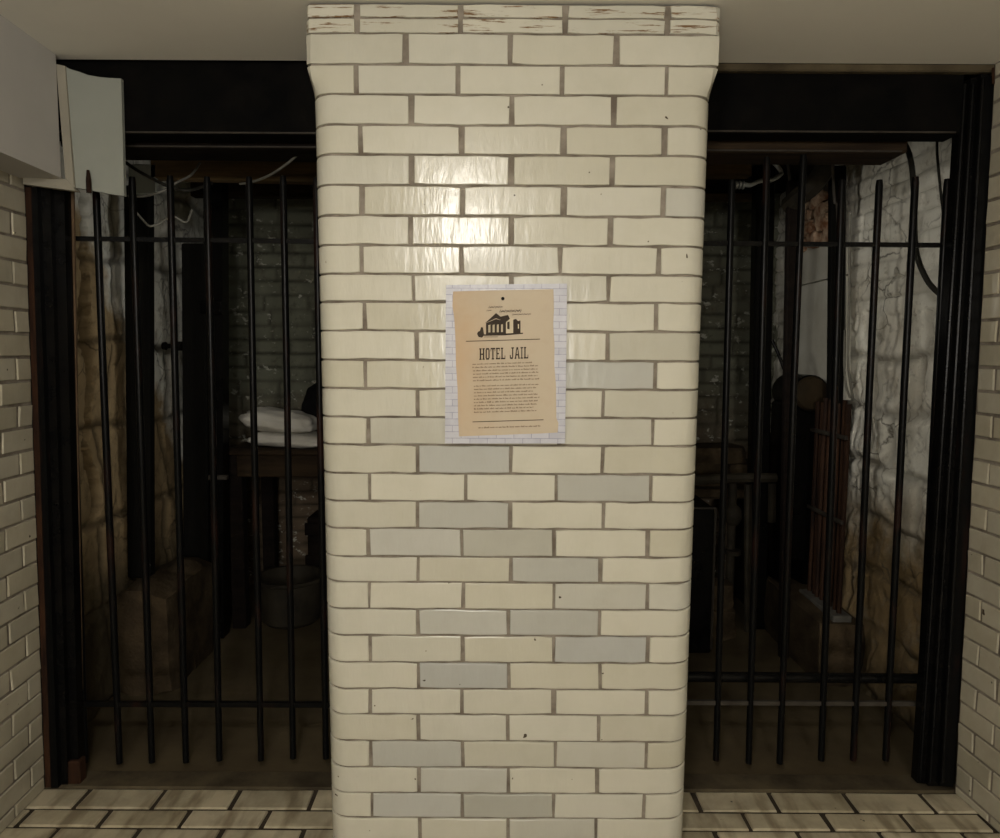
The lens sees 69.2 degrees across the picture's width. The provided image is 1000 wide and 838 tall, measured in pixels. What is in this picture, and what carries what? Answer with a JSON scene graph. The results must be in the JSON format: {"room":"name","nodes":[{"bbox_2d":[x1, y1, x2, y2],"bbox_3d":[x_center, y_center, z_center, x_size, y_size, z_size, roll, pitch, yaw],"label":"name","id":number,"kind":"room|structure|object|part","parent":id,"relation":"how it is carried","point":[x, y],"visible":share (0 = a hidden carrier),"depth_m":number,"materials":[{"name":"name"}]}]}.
{"room":"prison interior","nodes":[
{"label":"prison interior","id":0,"kind":"room"},
{"bbox_2d":[0,170,44,833],"bbox_3d":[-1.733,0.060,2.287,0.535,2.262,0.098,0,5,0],"label":"wall","id":1,"kind":"structure","parent":0,"point":[24,185],"depth_m":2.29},
{"bbox_2d":[0,15,60,177],"bbox_3d":[-1.252,-0.554,-1.437,0.264,0.349,7.161,0,5,-3],"label":"trim","id":2,"kind":"structure","parent":1,"relation":"attached to","point":[29,122],"depth_m":1.98,"materials":[{"name":"white paint"}]},
{"bbox_2d":[25,187,85,787],"bbox_3d":[-1.391,0.255,2.291,0.142,1.928,0.082,0,5,0],"label":"frame","id":3,"kind":"object","parent":1,"relation":"attached to","point":[50,213],"visible":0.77,"depth_m":2.27,"materials":[{"name":"metal"}]},
{"bbox_2d":[76,175,329,764],"bbox_3d":[-0.943,0.199,2.339,0.909,1.917,0.022,0,5,0],"label":"gate","id":4,"kind":"object","parent":1,"relation":"attached to","point":[117,703],"visible":0.8,"depth_m":2.33,"materials":[{"name":"metal"}]},
{"bbox_3d":[-0.934,-0.559,2.269,0.898,0.020,0.012,0,5,0],"label":"rail","id":5,"kind":"part","parent":4,"relation":"part of","materials":[{"name":"black metal"}]},
{"bbox_3d":[-0.950,0.947,2.408,0.903,0.018,0.014,0,5,0],"label":"rail","id":6,"kind":"part","parent":4,"relation":"part of","materials":[{"name":"metal"}]},
{"bbox_2d":[32,141,230,723],"bbox_3d":[-1.656,-0.073,3.303,0.230,2.340,1.952,0,5,0],"label":"wall","id":7,"kind":"structure","parent":0,"point":[99,684],"depth_m":3.05,"materials":[{"name":"paint"}]},
{"bbox_2d":[161,341,181,350],"bbox_3d":[-1.538,-0.343,3.406,0.090,0.044,0.044,0,5,0],"label":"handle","id":8,"kind":"object","parent":7,"relation":"attached to","point":[164,345],"visible":0.65,"depth_m":3.39,"materials":[{"name":"black metal"}]},
{"bbox_2d":[86,585,913,774],"bbox_3d":[-0.006,1.127,3.453,4.000,0.060,2.030,0,5,0],"label":"floor","id":9,"kind":"structure","parent":0,"point":[238,660],"depth_m":2.76,"materials":[{"name":"grey concrete"}]},
{"bbox_2d":[124,185,154,577],"bbox_3d":[-1.524,-0.139,3.076,0.159,1.655,0.050,0,5,0],"label":"timber post","id":10,"kind":"object","parent":9,"relation":"on","point":[145,205],"visible":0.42,"depth_m":3.06,"materials":[{"name":"brown wood"}]},
{"bbox_2d":[118,557,213,696],"bbox_3d":[-1.453,0.898,3.208,0.240,0.516,0.566,0,5,0],"label":"stone plinth","id":11,"kind":"object","parent":9,"relation":"on","point":[197,571],"visible":0.77,"depth_m":2.97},
{"bbox_2d":[200,183,229,638],"bbox_3d":[-1.368,-0.017,3.479,0.146,2.200,0.130,0,5,0],"label":"post","id":12,"kind":"object","parent":9,"relation":"on","point":[219,191],"visible":0.57,"depth_m":3.47,"materials":[{"name":"black metal"}]},
{"bbox_2d":[182,243,209,557],"bbox_3d":[-1.449,0.134,3.448,0.165,1.904,0.030,0,5,0],"label":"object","id":13,"kind":"structure","parent":12,"relation":"attached to","point":[196,537],"depth_m":3.41,"materials":[{"name":"brown wood"}]},
{"bbox_2d":[229,441,324,628],"bbox_3d":[-0.909,0.584,3.936,0.932,0.922,0.630,0,5,0],"label":"table","id":14,"kind":"object","parent":9,"relation":"on","point":[271,460],"visible":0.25,"depth_m":3.65,"materials":[{"name":"brown wood"}]},
{"bbox_3d":[-1.325,0.620,3.683,0.070,0.894,0.070,0,5,0],"label":"leg","id":15,"kind":"part","parent":14,"relation":"part of","materials":[{"name":"brown wood"}]},
{"bbox_3d":[-1.325,0.574,4.171,0.070,0.894,0.070,0,5,0],"label":"leg","id":16,"kind":"part","parent":14,"relation":"part of","materials":[{"name":"brown wood"}]},
{"bbox_2d":[247,431,324,447],"bbox_3d":[-1.082,0.103,3.743,0.422,0.080,0.257,0,5,0],"label":"sheet","id":17,"kind":"object","parent":14,"relation":"on","point":[308,439],"visible":0.52,"depth_m":3.63,"materials":[{"name":"fabric"}]},
{"bbox_2d":[238,407,316,432],"bbox_3d":[-1.143,0.009,3.765,0.407,0.142,0.237,0,5,0],"label":"pillow","id":18,"kind":"object","parent":17,"relation":"on","point":[269,419],"visible":0.76,"depth_m":3.68,"materials":[{"name":"fabric"}]},
{"bbox_2d":[301,383,324,430],"bbox_3d":[-0.955,-0.049,4.013,0.271,0.310,0.236,0,5,0],"label":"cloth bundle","id":19,"kind":"object","parent":14,"relation":"on","point":[308,406],"visible":0.09,"depth_m":3.91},
{"bbox_2d":[261,565,319,628],"bbox_3d":[-1.095,0.936,3.803,0.360,0.245,0.360,0,5,0],"label":"metal bucket","id":20,"kind":"object","parent":9,"relation":"on","point":[306,579],"visible":0.67,"depth_m":3.69,"materials":[{"name":"grey metal"}]},
{"bbox_2d":[305,510,327,603],"bbox_3d":[-0.844,0.781,4.102,0.460,0.500,0.215,0,5,0],"label":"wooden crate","id":21,"kind":"object","parent":9,"relation":"on","point":[312,525],"visible":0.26,"depth_m":4.00,"materials":[{"name":"brown wood"}]},
{"bbox_2d":[689,495,716,652],"bbox_3d":[0.800,0.741,3.540,0.403,0.701,0.326,0,5,0],"label":"metal box","id":22,"kind":"object","parent":9,"relation":"on","point":[705,515],"visible":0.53,"depth_m":3.38,"materials":[{"name":"black metal"}]},
{"bbox_2d":[713,608,736,639],"bbox_3d":[1.096,1.013,3.628,0.144,0.161,0.147,0,5,0],"label":"lump","id":23,"kind":"object","parent":9,"relation":"on","point":[729,621],"visible":0.44,"depth_m":3.56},
{"bbox_2d":[714,577,734,610],"bbox_3d":[1.091,0.870,3.615,0.129,0.147,0.146,0,5,0],"label":"lump","id":24,"kind":"object","parent":23,"relation":"on","point":[729,593],"visible":0.37,"depth_m":3.55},
{"bbox_2d":[725,483,741,586],"bbox_3d":[1.181,0.698,3.692,0.088,0.762,0.102,0,5,0],"label":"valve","id":25,"kind":"object","parent":9,"relation":"on","point":[733,511],"visible":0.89,"depth_m":3.66,"materials":[{"name":"black metal"}]},
{"bbox_2d":[744,483,751,632],"bbox_3d":[1.252,0.739,3.663,0.068,0.833,0.040,0,5,0],"label":"pipe","id":26,"kind":"object","parent":9,"relation":"on","point":[747,486],"visible":0.73,"depth_m":3.64,"materials":[{"name":"black metal"}]},
{"bbox_2d":[747,165,774,628],"bbox_3d":[1.304,-0.093,3.641,0.139,2.349,0.070,0,5,0],"label":"post","id":27,"kind":"object","parent":9,"relation":"on","point":[757,170],"visible":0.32,"depth_m":3.60,"materials":[{"name":"black metal"}]},
{"bbox_2d":[778,180,798,658],"bbox_3d":[1.299,0.034,3.276,0.092,2.163,0.040,0,5,0],"label":"timber post","id":28,"kind":"object","parent":9,"relation":"on","point":[790,214],"visible":0.68,"depth_m":3.24,"materials":[{"name":"brown wood"}]},
{"bbox_2d":[764,576,864,686],"bbox_3d":[1.450,0.977,3.423,0.217,0.324,0.806,0,5,0],"label":"concrete ledge","id":29,"kind":"object","parent":9,"relation":"on","point":[805,634],"visible":0.55,"depth_m":3.19,"materials":[{"name":"grey concrete"}]},
{"bbox_2d":[768,374,826,583],"bbox_3d":[1.467,0.303,3.588,0.178,1.050,0.328,0,5,0],"label":"boiler","id":30,"kind":"object","parent":29,"relation":"on","point":[811,389],"visible":0.56,"depth_m":3.50,"materials":[{"name":"black metal"}]},
{"bbox_3d":[1.405,0.750,3.649,0.040,0.150,0.190,0,5,0],"label":"leg","id":31,"kind":"part","parent":30,"relation":"part of","materials":[{"name":"black metal"}]},
{"bbox_2d":[771,339,782,369],"bbox_3d":[1.313,-0.262,3.388,0.101,0.219,0.018,3,6,27],"label":"pipe","id":32,"kind":"object","parent":30,"relation":"attached to","point":[772,341],"visible":0.66,"depth_m":3.38,"materials":[{"name":"black metal"}]},
{"bbox_3d":[1.505,0.750,3.649,0.040,0.150,0.190,0,5,0],"label":"leg","id":33,"kind":"part","parent":30,"relation":"part of","materials":[{"name":"black metal"}]},
{"bbox_2d":[799,398,851,622],"bbox_3d":[1.458,0.381,3.218,0.080,0.945,0.360,0,5,0],"label":"grate","id":34,"kind":"object","parent":29,"relation":"on","point":[818,508],"visible":0.84,"depth_m":3.23,"materials":[{"name":"metal"}]},
{"bbox_3d":[1.460,0.369,3.372,0.021,0.901,0.020,-2,6,-22],"label":"rod","id":35,"kind":"part","parent":34,"relation":"part of","materials":[{"name":"brown metal"}]},
{"bbox_3d":[1.463,0.373,3.330,0.020,0.899,0.020,2,6,22],"label":"rod","id":36,"kind":"part","parent":34,"relation":"part of","materials":[{"name":"brown metal"}]},
{"bbox_3d":[1.455,0.366,3.287,0.022,0.922,0.021,-2,6,-22],"label":"rod","id":37,"kind":"part","parent":34,"relation":"part of","materials":[{"name":"brown metal"}]},
{"bbox_3d":[1.460,0.372,3.245,0.021,0.917,0.020,2,6,22],"label":"rod","id":38,"kind":"part","parent":34,"relation":"part of","materials":[{"name":"brown metal"}]},
{"bbox_3d":[1.456,0.836,3.260,0.080,0.030,0.360,0,5,0],"label":"rail","id":39,"kind":"part","parent":34,"relation":"part of","materials":[{"name":"metal"}]},
{"bbox_3d":[1.457,0.385,3.162,0.022,0.906,0.020,-2,6,-22],"label":"rod","id":40,"kind":"part","parent":34,"relation":"part of","materials":[{"name":"brown metal"}]},
{"bbox_3d":[1.464,0.380,3.119,0.022,0.925,0.020,-2,6,-22],"label":"rod","id":41,"kind":"part","parent":34,"relation":"part of","materials":[{"name":"brown metal"}]},
{"bbox_3d":[1.460,0.391,3.078,0.019,0.910,0.019,-2,6,-22],"label":"rod","id":42,"kind":"part","parent":34,"relation":"part of","materials":[{"name":"brown metal"}]},
{"bbox_2d":[826,165,845,598],"bbox_3d":[1.516,-0.136,3.281,0.138,1.962,0.040,0,5,0],"label":"timber post","id":43,"kind":"object","parent":29,"relation":"on","point":[840,170],"visible":0.38,"depth_m":3.23,"materials":[{"name":"brown wood"}]},
{"bbox_2d":[843,330,850,397],"bbox_3d":[1.434,-0.226,2.991,0.044,0.282,0.010,0,5,0],"label":"tube","id":44,"kind":"object","parent":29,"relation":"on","point":[844,342],"visible":1,"depth_m":2.99,"materials":[{"name":"grey metal"}]},
{"bbox_2d":[847,212,853,400],"bbox_3d":[1.430,-0.450,2.942,0.100,0.755,0.019,-3,6,-34],"label":"tube","id":45,"kind":"object","parent":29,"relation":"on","point":[849,217],"visible":0.98,"depth_m":2.92,"materials":[{"name":"grey metal"}]},
{"bbox_3d":[1.106,0.699,4.071,0.719,0.691,0.420,0,5,0],"label":"stone table","id":46,"kind":"object","parent":9,"relation":"on","visible":0},
{"bbox_2d":[727,459,746,486],"bbox_3d":[1.332,0.296,4.022,0.193,0.139,0.240,0,5,0],"label":"stone block","id":47,"kind":"object","parent":46,"relation":"on","point":[736,467],"visible":0.17,"depth_m":3.92,"materials":[{"name":"brown stone"}]},
{"bbox_3d":[1.122,0.294,4.022,0.214,0.150,0.239,0,5,0],"label":"stone block","id":48,"kind":"object","parent":46,"relation":"on","visible":0},
{"bbox_2d":[695,443,746,463],"bbox_3d":[1.188,0.190,4.013,0.334,0.100,0.240,0,5,0],"label":"stone block","id":49,"kind":"object","parent":48,"relation":"on","point":[705,452],"visible":0.7,"depth_m":3.90,"materials":[{"name":"brown stone"}]},
{"bbox_2d":[0,0,999,63],"bbox_3d":[0.104,-0.760,-1.464,4.400,0.080,7.225,0,5,0],"label":"ceiling","id":50,"kind":"structure","parent":0,"point":[750,31],"depth_m":1.91,"materials":[{"name":"paint"}]},
{"bbox_2d":[0,789,999,837],"bbox_3d":[0.067,1.536,-1.252,4.050,0.008,7.224,0,5,0],"label":"floor","id":51,"kind":"structure","parent":0,"point":[54,813],"depth_m":2.21,"materials":[{"name":"ceramic"}]},
{"bbox_2d":[229,194,780,585],"bbox_3d":[0.001,-0.153,4.261,4.000,2.340,0.054,0,5,0],"label":"wall","id":52,"kind":"structure","parent":0,"point":[266,212],"depth_m":4.23,"materials":[{"name":"brick"}]},
{"bbox_2d":[306,4,719,837],"bbox_3d":[0.026,0.089,2.086,1.027,2.258,0.421,0,5,0],"label":"brick pillar","id":53,"kind":"structure","parent":0,"point":[508,624],"depth_m":1.87,"materials":[{"name":"white brick"}]},
{"bbox_2d":[56,59,316,142],"bbox_3d":[-0.908,-0.993,2.212,1.047,0.264,0.094,0,5,0],"label":"lintel","id":54,"kind":"object","parent":53,"relation":"attached to","point":[165,100],"visible":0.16,"depth_m":2.17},
{"bbox_2d":[23,64,125,196],"bbox_3d":[-1.262,-0.850,2.140,0.287,0.367,0.039,0,5,-5],"label":"wall panel","id":55,"kind":"object","parent":54,"relation":"attached to","point":[92,118],"visible":1,"depth_m":2.14,"materials":[{"name":"paint"}]},
{"bbox_2d":[86,170,91,192],"bbox_3d":[-1.217,-0.702,2.144,0.014,0.066,0.016,-2,6,-22],"label":"pin","id":56,"kind":"object","parent":55,"relation":"attached to","point":[88,177],"visible":1,"depth_m":2.14,"materials":[{"name":"brown metal"}]},
{"bbox_2d":[445,284,566,443],"bbox_3d":[0.014,-0.139,1.843,0.308,0.406,0.019,0,5,0],"label":"notice sign","id":57,"kind":"object","parent":53,"relation":"attached to","point":[505,362],"visible":1,"depth_m":1.84,"materials":[{"name":"paper"}]},
{"bbox_2d":[294,64,994,193],"bbox_3d":[0.007,-1.254,3.243,4.000,0.080,2.010,0,5,0],"label":"ceiling","id":58,"kind":"structure","parent":0,"point":[712,185],"depth_m":3.86,"materials":[{"name":"brown wood"}]},
{"bbox_2d":[150,160,316,184],"bbox_3d":[-0.963,-1.004,2.951,0.896,0.093,0.060,0,5,0],"label":"joist","id":59,"kind":"object","parent":58,"relation":"attached to","point":[303,173],"visible":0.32,"depth_m":2.92,"materials":[{"name":"brown wood"}]},
{"bbox_2d":[129,164,157,194],"bbox_3d":[-1.444,-0.969,2.934,0.117,0.118,0.020,0,5,0],"label":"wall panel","id":60,"kind":"object","parent":59,"relation":"attached to","point":[144,186],"visible":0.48,"depth_m":2.92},
{"bbox_2d":[126,161,212,191],"bbox_3d":[-1.211,-0.892,2.686,0.325,0.110,0.123,-4,7,-39],"label":"cable","id":61,"kind":"object","parent":59,"relation":"hanging from","point":[127,163],"visible":0.77,"depth_m":2.63,"materials":[{"name":"black rubber"}]},
{"bbox_2d":[735,165,783,188],"bbox_3d":[1.053,-1.088,2.976,0.260,0.311,0.072,-3,6,-30],"label":"conduit","id":62,"kind":"object","parent":58,"relation":"attached to","point":[738,184],"visible":0.61,"depth_m":2.96,"materials":[{"name":"grey metal"}]},
{"bbox_2d":[831,165,836,221],"bbox_3d":[1.346,-1.024,2.917,0.062,0.455,0.012,0,5,0],"label":"pipe","id":63,"kind":"object","parent":58,"relation":"attached to","point":[832,166],"visible":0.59,"depth_m":2.92,"materials":[{"name":"black metal"}]},
{"bbox_3d":[1.298,-0.993,3.222,0.111,0.584,0.016,0,5,0],"label":"pipe","id":64,"kind":"object","parent":58,"relation":"attached to","visible":0},
{"bbox_2d":[781,165,834,211],"bbox_3d":[1.306,-1.013,3.101,0.121,0.225,0.263,-1,6,-17],"label":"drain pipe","id":65,"kind":"object","parent":64,"relation":"attached to","point":[820,175],"visible":0.62,"depth_m":3.01,"materials":[{"name":"brown metal"}]},
{"bbox_2d":[767,61,999,832],"bbox_3d":[1.636,0.287,-0.406,0.387,2.340,9.399,0,5,0],"label":"wall","id":66,"kind":"structure","parent":0,"point":[895,175],"depth_m":2.79,"materials":[{"name":"brick"}]},
{"bbox_2d":[803,190,827,252],"bbox_3d":[1.541,-0.969,3.543,0.082,0.268,0.474,0,5,0],"label":"brickwork","id":67,"kind":"object","parent":66,"relation":"attached to","point":[816,209],"visible":0.56,"depth_m":3.48,"materials":[{"name":"brick"}]},
{"bbox_2d":[687,154,948,764],"bbox_3d":[0.970,0.165,2.360,0.945,1.977,0.073,0,5,0],"label":"gate","id":68,"kind":"object","parent":66,"relation":"attached to","point":[889,678],"visible":0.88,"depth_m":2.33,"materials":[{"name":"metal"}]},
{"bbox_3d":[0.958,0.942,2.406,0.886,0.014,0.012,0,5,0],"label":"rail","id":69,"kind":"part","parent":68,"relation":"part of","materials":[{"name":"grey metal"}]},
{"bbox_3d":[0.978,0.872,2.445,0.911,0.036,0.034,0,5,0],"label":"rail","id":70,"kind":"part","parent":68,"relation":"part of","materials":[{"name":"black metal"}]},
{"bbox_3d":[0.973,-0.547,2.269,0.945,0.017,0.012,0,5,0],"label":"rail","id":71,"kind":"part","parent":68,"relation":"part of","materials":[{"name":"black metal"}]},
{"bbox_2d":[798,276,849,399],"bbox_3d":[1.557,-0.345,3.586,0.020,0.651,0.741,0,5,0],"label":"plaster slab","id":72,"kind":"object","parent":66,"relation":"attached to","point":[813,318],"visible":0.36,"depth_m":3.56,"materials":[{"name":"grey paint"}]},
{"bbox_2d":[802,247,847,284],"bbox_3d":[1.569,-0.786,3.569,0.020,0.218,0.630,0,5,0],"label":"plaster slab","id":73,"kind":"object","parent":66,"relation":"attached to","point":[815,260],"visible":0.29,"depth_m":3.57,"materials":[{"name":"grey paint"}]},
{"bbox_2d":[716,63,994,74],"bbox_3d":[0.906,-1.039,2.150,1.137,0.022,0.027,0,5,0],"label":"trim","id":74,"kind":"structure","parent":66,"relation":"attached to","point":[755,68],"depth_m":2.14,"materials":[{"name":"stone"}]},
{"bbox_2d":[906,142,936,294],"bbox_3d":[1.457,-0.749,2.592,0.077,0.656,0.306,-1,6,-17],"label":"cable","id":75,"kind":"object","parent":66,"relation":"attached to","point":[929,283],"visible":0.54,"depth_m":2.52,"materials":[{"name":"black rubber"}]},
{"bbox_2d":[911,68,994,786],"bbox_3d":[1.419,0.082,2.265,0.096,2.238,0.084,0,5,0],"label":"frame","id":76,"kind":"object","parent":66,"relation":"attached to","point":[938,677],"visible":0.99,"depth_m":2.25,"materials":[{"name":"metal"}]},
{"bbox_3d":[1.373,-1.049,2.488,0.443,0.149,0.050,0,5,0],"label":"wooden plank","id":77,"kind":"object","parent":66,"relation":"attached to","visible":0},
{"bbox_2d":[935,142,942,212],"bbox_3d":[1.529,-0.777,2.514,0.010,0.464,0.063,-2,6,-22],"label":"cable","id":78,"kind":"object","parent":77,"relation":"hanging from","point":[936,144],"visible":0.42,"depth_m":2.52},
{"bbox_2d":[953,349,979,784],"bbox_3d":[1.750,0.078,2.287,0.499,2.262,0.098,0,5,0],"label":"door frame","id":79,"kind":"structure","parent":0,"point":[958,713],"depth_m":2.35,"materials":[{"name":"black metal"}]},
{"bbox_2d":[44,771,955,793],"bbox_3d":[-0.006,1.218,2.394,3.240,0.053,0.096,0,5,0],"label":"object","id":80,"kind":"structure","parent":79,"relation":"attached to","point":[104,780],"depth_m":2.38,"materials":[{"name":"stone"}]},
{"bbox_3d":[0.000,-0.039,3.245,0.840,2.300,2.030,0,5,0],"label":"wall","id":81,"kind":"structure","parent":0,"visible":0},
{"bbox_2d":[61,141,316,160],"bbox_3d":[-0.897,-0.937,2.362,0.986,0.146,0.164,0,5,0],"label":"wooden beam","id":82,"kind":"structure","parent":81,"relation":"attached to","point":[179,151],"depth_m":2.33,"materials":[{"name":"brown wood"}]},
{"bbox_2d":[127,162,200,197],"bbox_3d":[-1.174,-0.867,2.596,0.116,0.172,0.272,5,7,41],"label":"cable","id":83,"kind":"object","parent":82,"relation":"hanging from","point":[199,163],"visible":0.81,"depth_m":2.55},
{"bbox_2d":[137,209,192,226],"bbox_3d":[-1.254,-0.762,2.735,0.036,0.099,0.240,3,6,31],"label":"cable","id":84,"kind":"object","parent":83,"relation":"hanging from","point":[191,211],"visible":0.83,"depth_m":2.70,"materials":[{"name":"white plastic"}]},
{"bbox_2d":[239,157,296,184],"bbox_3d":[-0.798,-0.871,2.523,0.017,0.052,0.454,-5,7,-45],"label":"cable","id":85,"kind":"object","parent":82,"relation":"hanging from","point":[293,158],"visible":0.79,"depth_m":2.51,"materials":[{"name":"grey plastic"}]},
{"bbox_2d":[706,164,751,179],"bbox_3d":[0.753,-1.108,3.241,0.728,0.077,0.060,0,5,0],"label":"joist","id":86,"kind":"object","parent":81,"relation":"attached to","point":[713,171],"visible":0.32,"depth_m":3.21,"materials":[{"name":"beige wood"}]},
{"bbox_2d":[695,473,777,484],"bbox_3d":[0.889,0.297,3.592,0.956,0.063,0.048,0,5,0],"label":"pipe","id":87,"kind":"object","parent":81,"relation":"attached to","point":[731,477],"visible":0.42,"depth_m":3.57,"materials":[{"name":"grey metal"}]},
{"bbox_2d":[706,141,906,164],"bbox_3d":[0.867,-0.930,2.362,0.847,0.159,0.164,0,5,0],"label":"wooden beam","id":88,"kind":"structure","parent":81,"relation":"attached to","point":[718,152],"depth_m":2.29,"materials":[{"name":"brown wood"}]},
{"bbox_2d":[707,63,963,141],"bbox_3d":[0.906,-0.989,2.211,0.968,0.252,0.094,0,5,0],"label":"lintel","id":89,"kind":"object","parent":81,"relation":"attached to","point":[741,106],"visible":0.43,"depth_m":2.17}
]}

